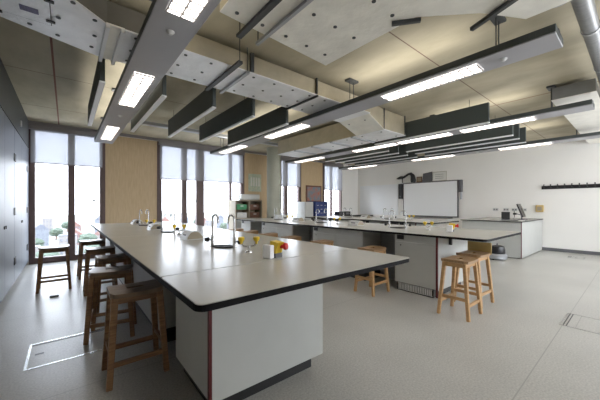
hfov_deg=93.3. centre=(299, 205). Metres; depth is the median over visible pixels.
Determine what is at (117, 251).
base cabinet
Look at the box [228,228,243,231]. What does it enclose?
wooden stool
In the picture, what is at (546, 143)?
diffuser
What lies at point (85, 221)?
ground
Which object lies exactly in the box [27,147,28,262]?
tall cabinet
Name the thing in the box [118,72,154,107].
diffuser
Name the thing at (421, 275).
base cabinet
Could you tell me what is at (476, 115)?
acoustic baffle
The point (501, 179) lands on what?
wall
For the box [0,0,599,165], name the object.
ceiling
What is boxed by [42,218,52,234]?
building
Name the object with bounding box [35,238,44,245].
tree
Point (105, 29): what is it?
duct
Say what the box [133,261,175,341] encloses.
base cabinet
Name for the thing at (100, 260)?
wooden stool
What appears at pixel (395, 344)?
floor
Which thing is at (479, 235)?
countertop
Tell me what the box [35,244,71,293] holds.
wooden stool
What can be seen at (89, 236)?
tree
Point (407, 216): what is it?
tray
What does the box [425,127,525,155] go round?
acoustic baffle
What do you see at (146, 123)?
cable tray
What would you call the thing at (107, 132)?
diffuser
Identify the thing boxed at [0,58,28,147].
wall
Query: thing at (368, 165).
diffuser
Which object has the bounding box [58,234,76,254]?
building
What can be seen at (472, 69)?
diffuser
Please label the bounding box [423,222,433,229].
tap
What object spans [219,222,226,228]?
tree
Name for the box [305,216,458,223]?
countertop
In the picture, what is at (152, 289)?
wooden stool
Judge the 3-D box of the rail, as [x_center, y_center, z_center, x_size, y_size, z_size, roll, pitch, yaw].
[7.735,-0.518,7.205,0.095,0.137,2.460,0,0,-40]
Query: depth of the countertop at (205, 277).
1.94 m
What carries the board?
on the whiteboard at (431, 199)
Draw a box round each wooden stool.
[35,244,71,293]
[77,239,105,279]
[83,245,117,296]
[83,264,136,345]
[95,253,130,312]
[101,279,169,391]
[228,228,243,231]
[241,230,258,233]
[259,232,277,236]
[280,235,301,240]
[309,239,333,245]
[354,245,389,296]
[437,255,482,321]
[454,241,493,308]
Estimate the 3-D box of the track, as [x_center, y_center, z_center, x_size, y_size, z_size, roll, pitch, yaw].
[-1.999,-1.800,9.354,10.090,0.060,0.070,0,0,-40]
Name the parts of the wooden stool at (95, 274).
leg, leg, apron rail, seat, leg, leg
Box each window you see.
[28,123,103,264]
[158,141,244,228]
[281,157,299,217]
[323,163,343,215]
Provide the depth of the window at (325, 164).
12.23 m
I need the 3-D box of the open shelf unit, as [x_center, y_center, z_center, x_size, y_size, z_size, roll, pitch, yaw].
[-1.764,0.570,9.259,0.970,1.460,0.455,0,0,-40]
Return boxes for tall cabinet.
[0,107,14,302]
[11,129,27,286]
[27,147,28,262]
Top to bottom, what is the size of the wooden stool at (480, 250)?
0.792 m
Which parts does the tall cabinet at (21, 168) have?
door, door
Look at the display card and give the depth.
10.36 m
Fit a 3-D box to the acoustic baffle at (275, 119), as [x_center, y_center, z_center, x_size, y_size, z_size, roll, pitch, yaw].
[-0.928,-1.595,5.647,0.056,0.470,2.250,0,0,-40]
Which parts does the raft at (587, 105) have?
hanger plate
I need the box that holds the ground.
[35,212,333,253]
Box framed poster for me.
[306,185,320,201]
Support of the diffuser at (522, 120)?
attached to the raft at (587, 105)
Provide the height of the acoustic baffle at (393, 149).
0.470 m
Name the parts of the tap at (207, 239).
spout, spout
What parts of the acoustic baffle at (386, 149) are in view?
edge trim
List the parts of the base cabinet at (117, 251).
door, door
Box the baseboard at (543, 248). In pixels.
[542,247,599,255]
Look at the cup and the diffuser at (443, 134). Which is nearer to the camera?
the cup
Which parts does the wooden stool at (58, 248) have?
leg, seat, apron rail, leg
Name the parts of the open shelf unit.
door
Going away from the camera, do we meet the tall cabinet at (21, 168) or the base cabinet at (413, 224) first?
the tall cabinet at (21, 168)
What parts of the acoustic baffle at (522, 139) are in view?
edge trim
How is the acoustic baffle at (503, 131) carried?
hanging from the ceiling
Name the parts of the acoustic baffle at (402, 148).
edge trim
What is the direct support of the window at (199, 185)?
in the wall at (130, 163)
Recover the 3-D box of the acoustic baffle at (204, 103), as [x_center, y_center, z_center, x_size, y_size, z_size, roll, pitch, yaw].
[-1.915,-1.595,4.832,0.056,0.470,2.250,0,0,-40]
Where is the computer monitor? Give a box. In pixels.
[516,204,528,219]
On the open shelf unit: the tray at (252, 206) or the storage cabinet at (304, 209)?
the tray at (252, 206)
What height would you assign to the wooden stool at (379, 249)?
0.667 m
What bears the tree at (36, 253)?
on the ground
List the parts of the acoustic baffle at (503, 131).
edge trim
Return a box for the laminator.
[238,194,259,199]
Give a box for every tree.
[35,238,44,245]
[35,251,60,256]
[49,228,63,238]
[61,221,67,231]
[77,233,97,242]
[83,245,98,252]
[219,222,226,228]
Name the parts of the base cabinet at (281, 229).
door, service rail, door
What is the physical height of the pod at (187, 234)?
0.096 m
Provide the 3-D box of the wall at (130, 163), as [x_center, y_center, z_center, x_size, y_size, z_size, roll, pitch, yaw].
[-2.587,-0.265,9.101,13.600,3.130,0.270,0,0,-40]
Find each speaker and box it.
[398,184,402,198]
[459,180,462,198]
[501,212,509,218]
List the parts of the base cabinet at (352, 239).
door, service rail, door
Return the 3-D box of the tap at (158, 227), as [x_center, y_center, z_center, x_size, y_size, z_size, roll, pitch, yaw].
[-1.943,0.242,4.167,0.440,0.314,0.160,0,0,26]
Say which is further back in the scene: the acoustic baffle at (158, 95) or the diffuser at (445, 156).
the diffuser at (445, 156)
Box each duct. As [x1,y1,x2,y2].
[0,0,405,157]
[220,0,571,64]
[551,78,599,143]
[555,0,599,82]
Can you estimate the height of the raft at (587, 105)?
0.447 m
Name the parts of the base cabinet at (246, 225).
door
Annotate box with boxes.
[334,211,343,215]
[344,211,350,215]
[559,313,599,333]
[568,256,584,258]
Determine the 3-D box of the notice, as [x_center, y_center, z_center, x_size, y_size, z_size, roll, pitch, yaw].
[-1.556,-0.770,9.768,0.500,0.600,0.012,0,0,-40]
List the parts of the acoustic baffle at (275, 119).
edge trim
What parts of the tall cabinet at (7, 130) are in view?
door, door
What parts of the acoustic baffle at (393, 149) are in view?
edge trim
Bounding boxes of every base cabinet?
[106,239,113,265]
[114,245,132,283]
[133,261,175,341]
[176,284,322,399]
[241,221,261,232]
[262,222,309,241]
[313,227,379,280]
[365,221,388,223]
[395,234,467,297]
[399,223,434,226]
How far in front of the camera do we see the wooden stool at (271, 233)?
6.35 m
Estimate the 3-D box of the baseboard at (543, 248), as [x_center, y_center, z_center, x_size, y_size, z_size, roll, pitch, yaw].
[6.147,1.255,9.194,0.012,0.090,10.750,0,0,-40]
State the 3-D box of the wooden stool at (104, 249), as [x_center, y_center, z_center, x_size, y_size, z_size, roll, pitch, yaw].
[-3.015,0.969,4.280,0.414,0.667,0.363,0,0,-40]
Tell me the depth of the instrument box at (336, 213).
11.40 m
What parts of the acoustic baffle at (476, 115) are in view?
edge trim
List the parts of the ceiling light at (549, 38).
hanger plate, hanger rod, hanger plate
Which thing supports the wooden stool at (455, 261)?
on the floor
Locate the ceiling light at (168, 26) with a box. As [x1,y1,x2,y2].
[94,0,220,143]
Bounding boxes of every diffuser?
[100,126,119,139]
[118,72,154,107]
[166,0,209,22]
[219,145,246,153]
[264,124,309,138]
[295,157,323,162]
[348,165,375,168]
[352,143,397,152]
[381,64,483,100]
[398,133,452,143]
[411,155,453,160]
[459,117,536,132]
[498,142,552,149]
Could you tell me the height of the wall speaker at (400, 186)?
0.610 m
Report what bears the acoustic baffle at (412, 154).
hanging from the ceiling
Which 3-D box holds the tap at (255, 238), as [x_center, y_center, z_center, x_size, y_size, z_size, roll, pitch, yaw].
[-0.432,0.333,2.392,0.181,0.132,0.060,0,0,-11]
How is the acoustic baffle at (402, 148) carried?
hanging from the ceiling
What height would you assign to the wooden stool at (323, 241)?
0.667 m
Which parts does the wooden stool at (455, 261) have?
leg, leg, apron rail, seat, leg, leg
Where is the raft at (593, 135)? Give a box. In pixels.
[339,130,599,169]
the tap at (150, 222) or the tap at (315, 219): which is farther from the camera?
the tap at (315, 219)
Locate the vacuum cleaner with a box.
[489,243,506,259]
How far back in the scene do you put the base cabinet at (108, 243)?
5.64 m
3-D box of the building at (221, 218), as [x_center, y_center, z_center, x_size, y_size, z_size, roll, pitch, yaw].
[-58.979,12.068,209.137,5.160,10.465,4.914,0,0,-20]
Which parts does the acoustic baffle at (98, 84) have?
edge trim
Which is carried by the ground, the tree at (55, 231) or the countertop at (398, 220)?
the tree at (55, 231)
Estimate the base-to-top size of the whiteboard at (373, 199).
1.290 m
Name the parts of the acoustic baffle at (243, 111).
edge trim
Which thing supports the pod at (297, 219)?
on the countertop at (479, 235)
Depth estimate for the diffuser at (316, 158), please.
8.70 m
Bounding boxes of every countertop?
[91,221,408,311]
[236,218,520,244]
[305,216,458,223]
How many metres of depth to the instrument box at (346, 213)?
11.64 m
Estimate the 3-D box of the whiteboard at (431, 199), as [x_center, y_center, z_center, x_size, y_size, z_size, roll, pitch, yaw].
[4.855,-0.210,10.688,0.099,1.360,2.100,0,0,-40]
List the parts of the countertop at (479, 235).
panel, panel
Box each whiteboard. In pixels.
[360,184,397,214]
[403,180,458,217]
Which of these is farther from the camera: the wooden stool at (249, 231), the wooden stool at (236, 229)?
the wooden stool at (236, 229)
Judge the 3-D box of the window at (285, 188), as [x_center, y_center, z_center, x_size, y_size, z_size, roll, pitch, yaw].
[-0.380,-0.230,10.762,1.000,3.060,0.220,0,0,-40]
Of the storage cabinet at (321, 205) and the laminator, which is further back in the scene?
the storage cabinet at (321, 205)
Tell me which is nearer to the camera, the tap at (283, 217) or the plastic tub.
the tap at (283, 217)
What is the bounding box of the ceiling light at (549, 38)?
[210,15,562,155]
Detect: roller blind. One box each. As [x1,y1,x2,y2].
[30,129,102,167]
[160,145,242,182]
[281,160,300,186]
[324,165,341,190]
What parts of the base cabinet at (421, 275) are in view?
service rail, door, panel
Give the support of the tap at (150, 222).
on the countertop at (205, 277)
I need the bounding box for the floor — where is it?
[0,250,599,399]
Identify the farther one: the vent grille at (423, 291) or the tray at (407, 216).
the tray at (407, 216)
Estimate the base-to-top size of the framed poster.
0.680 m
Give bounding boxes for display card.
[433,171,446,180]
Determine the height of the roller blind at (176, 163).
0.940 m
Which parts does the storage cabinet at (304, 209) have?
door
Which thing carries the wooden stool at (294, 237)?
on the floor
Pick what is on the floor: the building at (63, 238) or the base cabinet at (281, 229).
the base cabinet at (281, 229)
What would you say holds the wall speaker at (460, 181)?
attached to the wall at (501, 179)
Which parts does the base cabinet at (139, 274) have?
door, door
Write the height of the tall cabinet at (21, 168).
2.530 m
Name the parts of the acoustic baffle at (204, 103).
edge trim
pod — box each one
[131,219,142,223]
[147,223,160,229]
[180,230,203,239]
[292,217,303,221]
[348,220,363,225]
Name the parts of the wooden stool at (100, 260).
leg, seat, apron rail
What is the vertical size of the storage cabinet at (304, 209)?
1.420 m
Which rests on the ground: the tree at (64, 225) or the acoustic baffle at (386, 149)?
the tree at (64, 225)
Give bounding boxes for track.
[28,120,342,164]
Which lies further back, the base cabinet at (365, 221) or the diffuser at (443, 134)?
the base cabinet at (365, 221)
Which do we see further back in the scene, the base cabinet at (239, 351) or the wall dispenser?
the wall dispenser
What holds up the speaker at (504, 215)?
on the desk
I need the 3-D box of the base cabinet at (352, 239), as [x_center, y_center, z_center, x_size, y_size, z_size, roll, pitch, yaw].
[1.072,0.866,5.651,1.070,0.868,1.270,0,0,-40]
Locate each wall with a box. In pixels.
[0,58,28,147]
[26,136,357,264]
[358,140,599,251]
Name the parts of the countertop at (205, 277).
panel, panel, panel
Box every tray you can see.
[129,120,277,146]
[236,204,246,209]
[236,212,246,217]
[250,204,258,209]
[250,212,258,217]
[407,216,452,217]
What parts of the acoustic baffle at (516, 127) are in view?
edge trim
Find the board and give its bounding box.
[422,172,431,181]
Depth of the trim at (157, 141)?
7.03 m
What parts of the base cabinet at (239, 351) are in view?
door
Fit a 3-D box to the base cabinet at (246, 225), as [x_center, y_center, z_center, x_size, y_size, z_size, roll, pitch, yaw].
[-1.122,0.866,8.308,1.070,0.868,0.520,0,0,-40]
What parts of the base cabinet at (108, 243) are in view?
door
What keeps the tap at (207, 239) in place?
on the countertop at (205, 277)
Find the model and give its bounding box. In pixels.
[397,172,415,182]
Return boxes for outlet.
[238,237,247,246]
[250,236,259,246]
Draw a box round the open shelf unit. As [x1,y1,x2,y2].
[229,200,261,228]
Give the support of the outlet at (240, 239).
attached to the tap at (255, 238)
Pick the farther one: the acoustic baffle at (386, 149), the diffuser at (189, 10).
the acoustic baffle at (386, 149)
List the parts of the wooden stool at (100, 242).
leg, leg, seat, apron rail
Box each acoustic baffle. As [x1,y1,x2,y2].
[88,57,104,125]
[130,75,166,131]
[168,86,215,137]
[199,96,254,141]
[227,106,288,145]
[325,143,388,161]
[335,145,398,162]
[345,144,407,164]
[355,151,417,165]
[374,100,489,144]
[406,124,512,151]
[415,123,519,153]
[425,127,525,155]
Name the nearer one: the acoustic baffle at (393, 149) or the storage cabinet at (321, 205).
the acoustic baffle at (393, 149)
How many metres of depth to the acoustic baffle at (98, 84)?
3.57 m
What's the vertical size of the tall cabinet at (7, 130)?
2.530 m
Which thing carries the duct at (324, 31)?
hanging from the ceiling
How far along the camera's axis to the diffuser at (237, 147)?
7.05 m
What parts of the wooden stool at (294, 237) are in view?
seat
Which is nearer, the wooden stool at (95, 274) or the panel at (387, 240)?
the wooden stool at (95, 274)
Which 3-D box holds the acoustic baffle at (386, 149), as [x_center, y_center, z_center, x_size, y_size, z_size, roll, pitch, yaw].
[1.531,-1.595,8.040,0.056,0.470,2.250,0,0,-40]
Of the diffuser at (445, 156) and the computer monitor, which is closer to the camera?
the computer monitor
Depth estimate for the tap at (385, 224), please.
4.95 m
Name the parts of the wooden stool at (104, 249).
leg, leg, seat, apron rail, leg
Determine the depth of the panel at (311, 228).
6.59 m
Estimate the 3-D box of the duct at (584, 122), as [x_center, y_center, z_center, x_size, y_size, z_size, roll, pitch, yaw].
[5.836,-1.685,5.662,4.790,0.190,0.480,0,0,-40]
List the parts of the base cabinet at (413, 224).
panel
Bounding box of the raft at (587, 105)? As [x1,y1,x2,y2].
[285,85,594,163]
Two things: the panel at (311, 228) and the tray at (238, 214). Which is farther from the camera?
the tray at (238, 214)
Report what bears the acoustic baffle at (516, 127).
hanging from the ceiling
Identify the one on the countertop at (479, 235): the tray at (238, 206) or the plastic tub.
the plastic tub
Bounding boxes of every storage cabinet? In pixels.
[297,202,312,218]
[309,201,327,215]
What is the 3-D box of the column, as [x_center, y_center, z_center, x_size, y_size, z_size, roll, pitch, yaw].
[-0.844,-0.265,9.095,0.440,3.130,0.440,0,0,-40]
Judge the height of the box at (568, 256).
0.004 m
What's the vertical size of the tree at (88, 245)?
6.694 m
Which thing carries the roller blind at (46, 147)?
attached to the window at (71, 169)
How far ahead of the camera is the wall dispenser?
8.16 m
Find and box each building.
[35,224,48,245]
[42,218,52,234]
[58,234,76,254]
[75,221,81,231]
[75,228,83,244]
[95,217,98,232]
[205,221,213,226]
[216,215,223,228]
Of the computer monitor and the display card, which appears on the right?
the computer monitor
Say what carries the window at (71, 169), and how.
in the wall at (130, 163)
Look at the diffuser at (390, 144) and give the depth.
6.85 m
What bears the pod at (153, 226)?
on the countertop at (205, 277)
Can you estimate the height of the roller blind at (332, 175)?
1.020 m
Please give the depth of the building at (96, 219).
175.29 m
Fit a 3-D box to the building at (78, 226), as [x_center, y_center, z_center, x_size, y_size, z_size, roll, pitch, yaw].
[-135.574,13.544,170.713,5.979,7.513,4.134,0,0,-32]
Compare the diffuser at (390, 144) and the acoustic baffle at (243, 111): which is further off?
the diffuser at (390, 144)
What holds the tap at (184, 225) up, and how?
on the countertop at (205, 277)
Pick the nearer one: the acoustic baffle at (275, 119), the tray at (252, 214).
the acoustic baffle at (275, 119)
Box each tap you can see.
[136,209,151,225]
[157,211,179,232]
[172,224,185,234]
[204,214,239,247]
[238,236,259,252]
[271,208,285,219]
[312,209,330,222]
[384,210,410,227]
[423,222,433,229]
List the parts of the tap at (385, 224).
spout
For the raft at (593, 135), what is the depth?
7.04 m
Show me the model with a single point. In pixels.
(413, 179)
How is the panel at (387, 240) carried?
on the floor
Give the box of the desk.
[460,217,542,258]
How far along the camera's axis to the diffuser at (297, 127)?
5.32 m
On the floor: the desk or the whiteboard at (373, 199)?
the desk
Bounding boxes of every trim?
[104,141,157,245]
[243,156,243,193]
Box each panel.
[310,227,312,240]
[380,233,394,279]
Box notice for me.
[248,174,260,191]
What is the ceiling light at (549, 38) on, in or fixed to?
hanging from the ceiling
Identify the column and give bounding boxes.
[267,147,280,217]
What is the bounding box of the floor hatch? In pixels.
[23,328,103,370]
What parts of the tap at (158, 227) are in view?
spout, spout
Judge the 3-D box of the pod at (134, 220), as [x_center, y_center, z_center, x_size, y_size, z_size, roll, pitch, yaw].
[-3.466,0.351,6.019,0.200,0.096,0.242,0,0,-40]
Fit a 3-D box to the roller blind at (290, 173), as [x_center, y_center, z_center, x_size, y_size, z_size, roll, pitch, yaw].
[-0.341,-1.180,10.715,0.940,0.960,0.022,0,0,-40]
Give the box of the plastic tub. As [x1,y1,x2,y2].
[275,215,285,218]
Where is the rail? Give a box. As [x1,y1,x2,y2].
[542,182,599,188]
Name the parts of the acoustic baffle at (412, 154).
edge trim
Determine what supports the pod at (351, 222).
on the countertop at (479, 235)
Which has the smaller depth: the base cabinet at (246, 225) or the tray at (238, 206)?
the base cabinet at (246, 225)
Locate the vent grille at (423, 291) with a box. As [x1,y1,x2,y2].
[398,282,431,296]
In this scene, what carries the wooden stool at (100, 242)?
on the floor
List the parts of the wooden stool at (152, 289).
leg, leg, seat, apron rail, leg, leg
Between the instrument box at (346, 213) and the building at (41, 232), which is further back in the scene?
the building at (41, 232)
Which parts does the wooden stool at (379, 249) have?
leg, seat, leg, leg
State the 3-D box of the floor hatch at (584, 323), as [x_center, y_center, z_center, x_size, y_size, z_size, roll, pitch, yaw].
[3.236,1.298,2.984,0.530,0.004,0.680,0,0,-40]
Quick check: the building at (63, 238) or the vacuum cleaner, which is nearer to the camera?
the vacuum cleaner
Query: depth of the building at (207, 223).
148.10 m
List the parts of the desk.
panel, panel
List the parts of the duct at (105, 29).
joint panel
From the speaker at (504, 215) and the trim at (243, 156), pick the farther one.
the trim at (243, 156)
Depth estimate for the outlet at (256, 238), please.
2.39 m
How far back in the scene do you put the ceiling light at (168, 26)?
2.63 m
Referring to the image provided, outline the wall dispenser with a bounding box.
[536,205,543,211]
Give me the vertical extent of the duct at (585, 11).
0.239 m
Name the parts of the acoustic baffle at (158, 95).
edge trim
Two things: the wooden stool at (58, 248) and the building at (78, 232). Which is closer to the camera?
the wooden stool at (58, 248)

